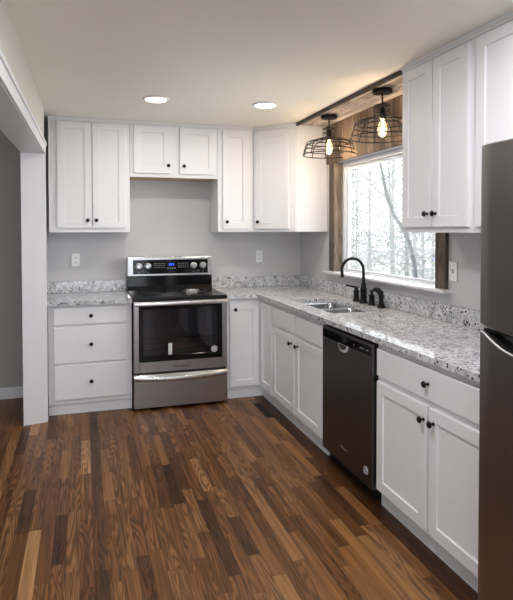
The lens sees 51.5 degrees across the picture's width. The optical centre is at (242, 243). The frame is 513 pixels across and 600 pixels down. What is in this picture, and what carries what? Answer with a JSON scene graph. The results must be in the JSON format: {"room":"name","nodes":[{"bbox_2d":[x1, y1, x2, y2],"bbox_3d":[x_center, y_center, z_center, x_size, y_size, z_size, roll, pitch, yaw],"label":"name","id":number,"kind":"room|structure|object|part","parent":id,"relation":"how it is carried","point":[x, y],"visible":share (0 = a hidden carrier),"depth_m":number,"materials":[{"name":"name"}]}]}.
{"room":"kitchen","nodes":[
{"label":"kitchen","id":0,"kind":"room"},
{"bbox_2d":[0,0,42,133],"bbox_3d":[-0.723,-0.803,1.007,0.152,0.352,6.302,-1,1,-16],"label":"wall","id":1,"kind":"structure","parent":0,"point":[10,45],"depth_m":2.64,"materials":[{"name":"beige paint"}]},
{"bbox_2d":[0,48,47,425],"bbox_3d":[-0.724,0.412,1.035,0.160,2.078,6.301,-1,1,-16],"label":"trim","id":2,"kind":"structure","parent":1,"relation":"attached to","point":[12,124],"depth_m":4.02,"materials":[{"name":"white paint"}]},
{"bbox_2d":[43,106,43,135],"bbox_3d":[-1.687,0.158,4.380,0.153,2.430,0.730,-1,1,-17],"label":"wall","id":3,"kind":"structure","parent":0,"point":[43,106],"depth_m":4.07,"materials":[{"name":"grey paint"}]},
{"bbox_2d":[0,123,300,394],"bbox_3d":[-1.733,0.148,4.799,5.038,2.430,0.100,-1,1,-17],"label":"wall","id":4,"kind":"structure","parent":0,"point":[168,218],"depth_m":4.95,"materials":[{"name":"grey paint"}]},
{"bbox_2d":[0,386,22,399],"bbox_3d":[-2.999,1.325,4.387,2.355,0.100,0.013,-1,1,-17],"label":"baseboard","id":5,"kind":"structure","parent":4,"relation":"attached to","point":[5,392],"depth_m":4.67,"materials":[{"name":"white paint"}]},
{"bbox_2d":[71,254,79,265],"bbox_3d":[-1.511,0.153,4.808,0.070,0.116,0.009,-1,1,-17],"label":"wall outlet","id":6,"kind":"object","parent":4,"relation":"attached to","point":[75,258],"visible":1,"depth_m":4.81,"materials":[{"name":"white plastic"}]},
{"bbox_2d":[47,280,125,293],"bbox_3d":[-1.421,0.395,4.832,0.710,0.104,0.022,-1,1,-17],"label":"backsplash","id":7,"kind":"structure","parent":4,"relation":"attached to","point":[98,285],"depth_m":4.82,"materials":[{"name":"white stone"}]},
{"bbox_2d":[48,116,129,231],"bbox_3d":[-1.337,-0.579,4.655,0.666,0.969,0.364,-1,1,-17],"label":"upper cabinet","id":8,"kind":"object","parent":4,"relation":"attached to","point":[89,163],"visible":1,"depth_m":4.51,"materials":[{"name":"white paint"}]},
{"bbox_3d":[-1.419,-0.574,4.484,0.277,0.893,0.020,-1,1,-17],"label":"door","id":9,"kind":"part","parent":8,"relation":"part of","materials":[{"name":"white paint"}]},
{"bbox_3d":[-1.300,-1.046,4.516,0.666,0.030,0.031,-1,1,-17],"label":"crown molding","id":10,"kind":"part","parent":8,"relation":"part of","materials":[{"name":"white paint"}]},
{"bbox_3d":[-1.147,-0.577,4.566,0.276,0.893,0.020,-1,1,-17],"label":"door","id":11,"kind":"part","parent":8,"relation":"part of","materials":[{"name":"white paint"}]},
{"bbox_2d":[129,120,217,181],"bbox_3d":[-0.642,-0.827,4.858,0.787,0.486,0.364,-1,1,-17],"label":"upper cabinet","id":12,"kind":"object","parent":4,"relation":"attached to","point":[158,151],"visible":0.99,"depth_m":4.73,"materials":[{"name":"white paint"}]},
{"bbox_3d":[-0.793,-0.820,4.666,0.319,0.413,0.020,-1,1,-17],"label":"door","id":13,"kind":"part","parent":12,"relation":"part of","materials":[{"name":"white paint"}]},
{"bbox_3d":[-0.604,-1.052,4.724,0.787,0.030,0.031,-1,1,-17],"label":"crown molding","id":14,"kind":"part","parent":12,"relation":"part of","materials":[{"name":"white paint"}]},
{"bbox_3d":[-0.406,-0.823,4.782,0.319,0.413,0.020,-1,1,-17],"label":"door","id":15,"kind":"part","parent":12,"relation":"part of","materials":[{"name":"white paint"}]},
{"bbox_2d":[210,125,252,231],"bbox_3d":[-0.101,-0.591,5.025,0.340,0.969,0.364,-1,1,-17],"label":"upper cabinet","id":16,"kind":"object","parent":4,"relation":"attached to","point":[231,194],"visible":0.98,"depth_m":4.89,"materials":[{"name":"white paint"}]},
{"bbox_3d":[-0.063,-0.580,4.891,0.249,0.898,0.020,-1,1,-17],"label":"door","id":17,"kind":"part","parent":16,"relation":"part of","materials":[{"name":"white paint"}]},
{"bbox_3d":[-0.063,-1.057,4.886,0.340,0.030,0.031,-1,1,-17],"label":"crown molding","id":18,"kind":"part","parent":16,"relation":"part of","materials":[{"name":"white paint"}]},
{"bbox_2d":[256,251,262,261],"bbox_3d":[0.166,0.134,5.310,0.070,0.116,0.009,-1,1,-17],"label":"wall outlet","id":19,"kind":"object","parent":4,"relation":"attached to","point":[259,254],"visible":1,"depth_m":5.31,"materials":[{"name":"white plastic"}]},
{"bbox_2d":[253,123,326,231],"bbox_3d":[0.387,-0.592,5.034,0.622,0.969,0.628,-1,1,-17],"label":"upper cabinet","id":20,"kind":"object","parent":4,"relation":"attached to","point":[290,188],"visible":0.98,"depth_m":4.81,"materials":[{"name":"white paint"}]},
{"bbox_3d":[0.270,-0.580,4.848,0.338,0.898,0.020,1,2,28],"label":"door","id":21,"kind":"part","parent":20,"relation":"part of","materials":[{"name":"white paint"}]},
{"bbox_3d":[0.411,-1.056,4.813,0.668,0.030,0.158,0,1,10],"label":"crown molding","id":22,"kind":"part","parent":20,"relation":"part of","materials":[{"name":"white paint"}]},
{"bbox_3d":[0.625,-0.572,4.794,0.302,0.937,0.006,-1,1,-17],"label":"panel","id":23,"kind":"part","parent":20,"relation":"part of","materials":[{"name":"white paint"}]},
{"bbox_2d":[0,395,477,599],"bbox_3d":[-0.760,1.482,1.415,5.138,0.080,7.200,-1,1,-17],"label":"floor","id":24,"kind":"structure","parent":0,"point":[219,500],"depth_m":2.75,"materials":[{"name":"brown wood"}]},
{"bbox_2d":[48,303,131,415],"bbox_3d":[-1.303,0.927,4.552,0.649,0.881,0.648,-1,1,-17],"label":"base cabinet","id":25,"kind":"object","parent":24,"relation":"on","point":[90,346],"visible":0.98,"depth_m":4.27,"materials":[{"name":"white paint"}]},
{"bbox_2d":[47,280,131,305],"bbox_3d":[-1.332,0.417,4.535,0.710,0.134,0.643,-1,1,-17],"label":"countertop","id":26,"kind":"structure","parent":25,"relation":"on","point":[62,293],"depth_m":4.74,"materials":[{"name":"white stone"}]},
{"bbox_3d":[-1.218,0.811,4.279,0.566,0.286,0.020,-1,1,-17],"label":"drawer","id":27,"kind":"part","parent":25,"relation":"part of","materials":[{"name":"white paint"}]},
{"bbox_3d":[-1.219,0.580,4.274,0.566,0.137,0.020,-1,1,-17],"label":"drawer","id":28,"kind":"part","parent":25,"relation":"part of","materials":[{"name":"white paint"}]},
{"bbox_3d":[-1.218,1.109,4.286,0.566,0.274,0.020,-1,1,-17],"label":"drawer","id":29,"kind":"part","parent":25,"relation":"part of","materials":[{"name":"white paint"}]},
{"bbox_2d":[127,256,227,408],"bbox_3d":[-0.594,0.747,4.708,0.792,1.229,0.715,-1,1,-17],"label":"electric range","id":30,"kind":"object","parent":24,"relation":"on","point":[179,321],"visible":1,"depth_m":4.46,"materials":[{"name":"silver metal"}]},
{"bbox_3d":[-0.944,0.214,4.848,0.060,0.060,0.032,-1,1,-17],"label":"knob","id":31,"kind":"part","parent":30,"relation":"part of","materials":[{"name":"metal"}]},
{"bbox_3d":[-0.866,0.213,4.871,0.060,0.060,0.032,-1,1,-17],"label":"knob","id":32,"kind":"part","parent":30,"relation":"part of","materials":[{"name":"metal"}]},
{"bbox_3d":[-0.666,0.219,4.950,0.698,0.131,0.002,-1,1,-17],"label":"control panel","id":33,"kind":"part","parent":30,"relation":"part of","materials":[{"name":"black glass"}]},
{"bbox_2d":[127,288,226,300],"bbox_3d":[-0.592,0.450,4.692,0.792,0.028,0.572,-1,1,-17],"label":"cooktop","id":34,"kind":"object","parent":30,"relation":"in","point":[137,294],"depth_m":4.55,"materials":[{"name":"black glass"}]},
{"bbox_3d":[-0.511,0.767,4.432,0.782,0.581,0.048,-1,1,-17],"label":"oven door","id":35,"kind":"part","parent":30,"relation":"part of","materials":[{"name":"metal"}]},
{"bbox_3d":[-0.520,0.729,4.454,0.646,0.404,0.001,-1,1,-17],"label":"panel","id":36,"kind":"part","parent":30,"relation":"part of","materials":[{"name":"black glass"}]},
{"bbox_3d":[-0.510,1.209,4.442,0.782,0.276,0.048,-1,1,-17],"label":"storage drawer","id":37,"kind":"part","parent":30,"relation":"part of","materials":[{"name":"metal"}]},
{"bbox_3d":[-0.497,1.102,4.395,0.784,0.056,0.044,-1,1,-17],"label":"handle","id":38,"kind":"part","parent":30,"relation":"part of","materials":[{"name":"metal"}]},
{"bbox_3d":[-0.499,0.493,4.385,0.784,0.030,0.040,-1,1,-17],"label":"handle","id":39,"kind":"part","parent":30,"relation":"part of","materials":[{"name":"metal"}]},
{"bbox_3d":[-0.457,0.210,4.993,0.060,0.060,0.032,-1,1,-17],"label":"knob","id":40,"kind":"part","parent":30,"relation":"part of","materials":[{"name":"metal"}]},
{"bbox_3d":[-0.371,0.209,5.019,0.060,0.060,0.032,-1,1,-17],"label":"knob","id":41,"kind":"part","parent":30,"relation":"part of","materials":[{"name":"metal"}]},
{"bbox_2d":[226,298,275,406],"bbox_3d":[0.276,0.916,4.880,0.949,0.881,0.924,-1,1,-17],"label":"base cabinet","id":42,"kind":"object","parent":24,"relation":"on","point":[249,320],"visible":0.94,"depth_m":4.64,"materials":[{"name":"white paint"}]},
{"bbox_3d":[0.016,0.883,4.651,0.267,0.736,0.020,-1,1,-17],"label":"door","id":43,"kind":"part","parent":42,"relation":"part of","materials":[{"name":"white paint"}]},
{"bbox_3d":[0.204,0.885,4.535,0.020,0.736,0.285,-1,1,-17],"label":"door","id":44,"kind":"part","parent":42,"relation":"part of","materials":[{"name":"white paint"}]},
{"bbox_2d":[212,275,488,382],"bbox_3d":[0.635,0.434,3.662,0.954,0.134,3.445,-1,1,-17],"label":"countertop","id":45,"kind":"structure","parent":42,"relation":"on","point":[447,337],"depth_m":3.33,"materials":[{"name":"white stone"}]},
{"bbox_2d":[302,302,364,312],"bbox_3d":[0.673,0.587,3.971,0.387,0.182,0.747,-1,1,-17],"label":"sink","id":46,"kind":"object","parent":45,"relation":"in","point":[331,307],"visible":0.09,"depth_m":4.23,"materials":[{"name":"metal"}]},
{"bbox_3d":[0.613,0.582,4.171,0.387,0.182,0.330,-1,1,-17],"label":"bowl","id":47,"kind":"part","parent":46,"relation":"part of","materials":[{"name":"metal"}]},
{"bbox_3d":[0.720,0.591,3.812,0.387,0.182,0.415,-1,1,-17],"label":"bowl","id":48,"kind":"part","parent":46,"relation":"part of","materials":[{"name":"metal"}]},
{"bbox_2d":[340,257,367,303],"bbox_3d":[0.880,0.281,4.135,0.197,0.355,0.235,0,1,21],"label":"faucet","id":49,"kind":"object","parent":45,"relation":"on","point":[363,290],"visible":1,"depth_m":4.06,"materials":[{"name":"black metal"}]},
{"bbox_3d":[0.844,0.213,4.071,0.191,0.215,0.024,0,1,-3],"label":"spout","id":50,"kind":"part","parent":49,"relation":"part of","materials":[{"name":"black metal"}]},
{"bbox_3d":[0.896,0.401,4.187,0.057,0.114,0.057,-1,1,-17],"label":"valve handle","id":51,"kind":"part","parent":49,"relation":"part of","materials":[{"name":"black metal"}]},
{"bbox_2d":[368,290,375,305],"bbox_3d":[0.963,0.405,3.963,0.055,0.115,0.055,-1,1,-17],"label":"soap dispenser","id":52,"kind":"object","parent":45,"relation":"on","point":[371,296],"visible":0.99,"depth_m":3.95,"materials":[{"name":"black metal"}]},
{"bbox_2d":[373,287,385,307],"bbox_3d":[0.990,0.393,3.845,0.088,0.145,0.059,1,2,37],"label":"sprayer","id":53,"kind":"object","parent":45,"relation":"on","point":[377,290],"visible":1,"depth_m":3.82,"materials":[{"name":"black metal"}]},
{"bbox_2d":[253,403,273,417],"bbox_3d":[0.170,1.368,4.359,0.060,0.004,0.360,-1,1,-17],"label":"floor vent","id":54,"kind":"object","parent":24,"relation":"in","point":[259,406],"visible":1,"depth_m":4.35,"materials":[{"name":"brown metal"}]},
{"bbox_2d":[272,304,351,454],"bbox_3d":[0.676,0.936,4.008,0.682,0.881,0.973,-1,1,-17],"label":"base cabinet","id":55,"kind":"object","parent":24,"relation":"on","point":[297,339],"visible":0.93,"depth_m":3.84,"materials":[{"name":"white paint"}]},
{"bbox_3d":[0.318,0.596,4.145,0.020,0.137,0.455,-1,1,-17],"label":"drawer","id":56,"kind":"part","parent":55,"relation":"part of","materials":[{"name":"white paint"}]},
{"bbox_3d":[0.319,0.973,4.154,0.020,0.578,0.455,-1,1,-17],"label":"door","id":57,"kind":"part","parent":55,"relation":"part of","materials":[{"name":"white paint"}]},
{"bbox_3d":[0.460,0.607,3.674,0.020,0.137,0.451,-1,1,-17],"label":"drawer","id":58,"kind":"part","parent":55,"relation":"part of","materials":[{"name":"white paint"}]},
{"bbox_3d":[0.461,0.984,3.683,0.020,0.578,0.451,-1,1,-17],"label":"door","id":59,"kind":"part","parent":55,"relation":"part of","materials":[{"name":"white paint"}]},
{"bbox_2d":[323,324,380,501],"bbox_3d":[0.912,0.962,3.231,0.643,0.865,0.632,-1,1,-17],"label":"dishwasher","id":60,"kind":"object","parent":24,"relation":"on","point":[350,377],"visible":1,"depth_m":3.08,"materials":[{"name":"metal"}]},
{"bbox_3d":[0.598,0.627,3.159,0.004,0.045,0.124,-1,1,-17],"label":"pocket handle","id":61,"kind":"part","parent":60,"relation":"part of","materials":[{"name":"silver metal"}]},
{"bbox_2d":[376,344,479,592],"bbox_3d":[1.130,0.971,2.491,0.682,0.881,0.895,-1,1,-17],"label":"base cabinet","id":62,"kind":"object","parent":24,"relation":"on","point":[427,458],"visible":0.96,"depth_m":2.38,"materials":[{"name":"white paint"}]},
{"bbox_3d":[0.780,1.021,2.616,0.020,0.578,0.425,-1,1,-17],"label":"door","id":63,"kind":"part","parent":62,"relation":"part of","materials":[{"name":"white paint"}]},
{"bbox_3d":[0.810,0.803,2.418,0.032,0.031,0.031,-1,1,-17],"label":"knob","id":64,"kind":"part","parent":62,"relation":"part of","materials":[{"name":"black metal"}]},
{"bbox_3d":[0.819,0.634,2.384,0.032,0.031,0.031,-1,1,-17],"label":"knob","id":65,"kind":"part","parent":62,"relation":"part of","materials":[{"name":"black metal"}]},
{"bbox_3d":[0.843,0.636,2.395,0.020,0.142,0.868,-1,1,-17],"label":"drawer","id":66,"kind":"part","parent":62,"relation":"part of","materials":[{"name":"white paint"}]},
{"bbox_3d":[0.831,0.803,2.349,0.032,0.031,0.031,-1,1,-17],"label":"knob","id":67,"kind":"part","parent":62,"relation":"part of","materials":[{"name":"black metal"}]},
{"bbox_3d":[0.907,1.031,2.192,0.020,0.578,0.425,-1,1,-17],"label":"door","id":68,"kind":"part","parent":62,"relation":"part of","materials":[{"name":"white paint"}]},
{"bbox_2d":[478,138,512,599],"bbox_3d":[1.311,0.544,1.658,0.754,1.774,0.760,-1,1,-17],"label":"refrigerator","id":69,"kind":"object","parent":24,"relation":"on","point":[495,517],"visible":1,"depth_m":1.82,"materials":[{"name":"grey metal"}]},
{"bbox_3d":[0.985,0.844,1.567,0.070,1.042,0.760,-1,1,-17],"label":"door","id":70,"kind":"part","parent":69,"relation":"part of","materials":[{"name":"metal"}]},
{"bbox_3d":[0.983,-0.013,1.547,0.070,0.653,0.760,-1,1,-17],"label":"freezer door","id":71,"kind":"part","parent":69,"relation":"part of","materials":[{"name":"metal"}]},
{"bbox_2d":[4,0,512,126],"bbox_3d":[-0.765,-1.027,1.355,5.138,0.080,7.200,-1,1,-17],"label":"ceiling","id":72,"kind":"structure","parent":0,"point":[213,60],"depth_m":2.79,"materials":[{"name":"paint"}]},
{"bbox_2d":[142,95,169,102],"bbox_3d":[-0.626,-1.038,3.848,0.196,0.018,0.196,-1,1,-17],"label":"recessed light","id":73,"kind":"object","parent":72,"relation":"in","point":[150,98],"visible":1,"depth_m":3.81,"materials":[{"name":"white plastic"}]},
{"bbox_2d":[146,97,165,102],"bbox_3d":[-0.626,-1.036,3.848,0.151,0.014,0.151,-1,1,-17],"label":"diffuser","id":74,"kind":"object","parent":73,"relation":"attached to","point":[149,99],"depth_m":3.82,"materials":[{"name":"white plastic"}]},
{"bbox_2d":[252,101,277,108],"bbox_3d":[0.170,-1.044,4.038,0.196,0.018,0.196,-1,1,-17],"label":"recessed light","id":75,"kind":"object","parent":72,"relation":"in","point":[265,104],"visible":1,"depth_m":4.00,"materials":[{"name":"white plastic"}]},
{"bbox_2d":[255,104,274,107],"bbox_3d":[0.170,-1.042,4.038,0.151,0.014,0.151,-1,1,-17],"label":"diffuser","id":76,"kind":"object","parent":75,"relation":"attached to","point":[256,105],"depth_m":4.02,"materials":[{"name":"white plastic"}]},
{"bbox_2d":[296,70,402,125],"bbox_3d":[0.720,-1.036,3.931,0.013,0.029,1.652,-1,1,-17],"label":"trim","id":77,"kind":"structure","parent":72,"relation":"attached to","point":[398,73],"depth_m":3.71,"materials":[{"name":"brown wood"}]},
{"bbox_2d":[301,127,480,310],"bbox_3d":[1.660,0.206,2.110,0.120,2.430,7.000,-1,1,-17],"label":"wall","id":78,"kind":"structure","parent":0,"point":[464,248],"depth_m":3.37,"materials":[{"name":"grey paint"}]},
{"bbox_2d":[212,275,488,330],"bbox_3d":[0.635,0.419,3.662,0.954,0.104,3.445,-1,1,-17],"label":"backsplash","id":79,"kind":"structure","parent":78,"relation":"attached to","point":[465,317],"depth_m":3.89,"materials":[{"name":"white stone"}]},
{"bbox_2d":[301,75,402,126],"bbox_3d":[0.860,-1.042,3.973,0.279,0.019,1.652,-1,1,-17],"label":"trim","id":80,"kind":"structure","parent":78,"relation":"attached to","point":[367,100],"depth_m":3.96,"materials":[{"name":"brown wood"}]},
{"bbox_2d":[302,114,355,158],"bbox_3d":[0.707,-0.880,4.345,0.434,0.322,0.434,-1,1,-17],"label":"pendant light","id":81,"kind":"object","parent":80,"relation":"hanging from","point":[328,117],"visible":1,"depth_m":4.32,"materials":[{"name":"black metal"}]},
{"bbox_2d":[327,130,331,138],"bbox_3d":[0.707,-0.883,4.345,0.045,0.079,0.045,-1,1,-17],"label":"socket","id":82,"kind":"object","parent":81,"relation":"attached to","point":[328,131],"depth_m":4.33,"materials":[{"name":"black metal"}]},
{"bbox_2d":[349,87,402,142],"bbox_3d":[0.932,-0.861,3.542,0.434,0.322,0.434,-1,1,-17],"label":"pendant light","id":83,"kind":"object","parent":80,"relation":"hanging from","point":[381,91],"visible":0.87,"depth_m":3.52,"materials":[{"name":"black metal"}]},
{"bbox_3d":[0.932,-0.765,3.544,0.063,0.120,0.063,-1,1,-17],"label":"bulb","id":84,"kind":"part","parent":83,"relation":"part of","materials":[{"name":"white glass"}]},
{"bbox_2d":[379,107,385,119],"bbox_3d":[0.932,-0.865,3.541,0.045,0.079,0.045,-1,1,-17],"label":"socket","id":85,"kind":"object","parent":83,"relation":"attached to","point":[382,109],"depth_m":3.53,"materials":[{"name":"black metal"}]},
{"bbox_2d":[326,94,402,164],"bbox_3d":[1.008,-0.871,4.008,0.020,0.361,1.678,-1,1,-17],"label":"trim","id":86,"kind":"structure","parent":78,"relation":"attached to","point":[344,127],"depth_m":4.14,"materials":[{"name":"brown wood"}]},
{"bbox_2d":[322,148,452,293],"bbox_3d":[1.048,-0.203,4.017,0.181,0.973,1.693,-1,1,-17],"label":"window","id":87,"kind":"structure","parent":78,"relation":"in","point":[373,233],"depth_m":4.15,"materials":[{"name":"white glass"}]},
{"bbox_3d":[1.019,0.275,4.020,0.118,0.018,1.693,-1,1,-17],"label":"sill","id":88,"kind":"part","parent":87,"relation":"part of","materials":[{"name":"white paint"}]},
{"bbox_3d":[1.109,-0.212,4.020,0.063,0.953,1.390,-1,1,-17],"label":"frame","id":89,"kind":"part","parent":87,"relation":"part of","materials":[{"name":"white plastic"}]},
{"bbox_3d":[1.113,-0.199,4.022,0.031,0.896,1.308,-1,1,-17],"label":"sash","id":90,"kind":"part","parent":87,"relation":"part of","materials":[{"name":"white plastic"}]},
{"bbox_3d":[1.110,-0.194,4.021,0.004,0.862,1.264,-1,1,-17],"label":"glass","id":91,"kind":"part","parent":87,"relation":"part of","materials":[{"name":"clear glass"}]},
{"bbox_2d":[401,32,474,232],"bbox_3d":[1.162,-0.542,2.899,0.362,0.969,0.598,-1,1,-17],"label":"upper cabinet","id":92,"kind":"object","parent":78,"relation":"attached to","point":[438,135],"visible":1,"depth_m":2.80,"materials":[{"name":"white paint"}]},
{"bbox_3d":[0.987,-0.540,2.997,0.020,0.900,0.272,-1,1,-17],"label":"door","id":93,"kind":"part","parent":92,"relation":"part of","materials":[{"name":"white paint"}]},
{"bbox_3d":[1.034,-1.010,2.849,0.031,0.030,0.598,-1,1,-17],"label":"crown molding","id":94,"kind":"part","parent":92,"relation":"part of","materials":[{"name":"white paint"}]},
{"bbox_3d":[1.068,-0.533,2.728,0.020,0.900,0.273,-1,1,-17],"label":"door","id":95,"kind":"part","parent":92,"relation":"part of","materials":[{"name":"white paint"}]},
{"bbox_2d":[449,261,457,280],"bbox_3d":[1.262,0.170,3.196,0.018,0.116,0.072,-1,1,-17],"label":"light switch","id":96,"kind":"object","parent":78,"relation":"attached to","point":[452,265],"visible":1,"depth_m":3.19,"materials":[{"name":"white plastic"}]},
{"bbox_2d":[472,11,512,232],"bbox_3d":[1.346,-0.529,2.340,0.331,0.969,0.578,-1,1,-17],"label":"upper cabinet","id":97,"kind":"object","parent":78,"relation":"attached to","point":[493,40],"visible":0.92,"depth_m":2.44,"materials":[{"name":"white paint"}]},
{"bbox_3d":[1.202,-0.997,2.286,0.031,0.030,0.578,-1,1,-17],"label":"crown molding","id":98,"kind":"part","parent":97,"relation":"part of","materials":[{"name":"white paint"}]}
]}

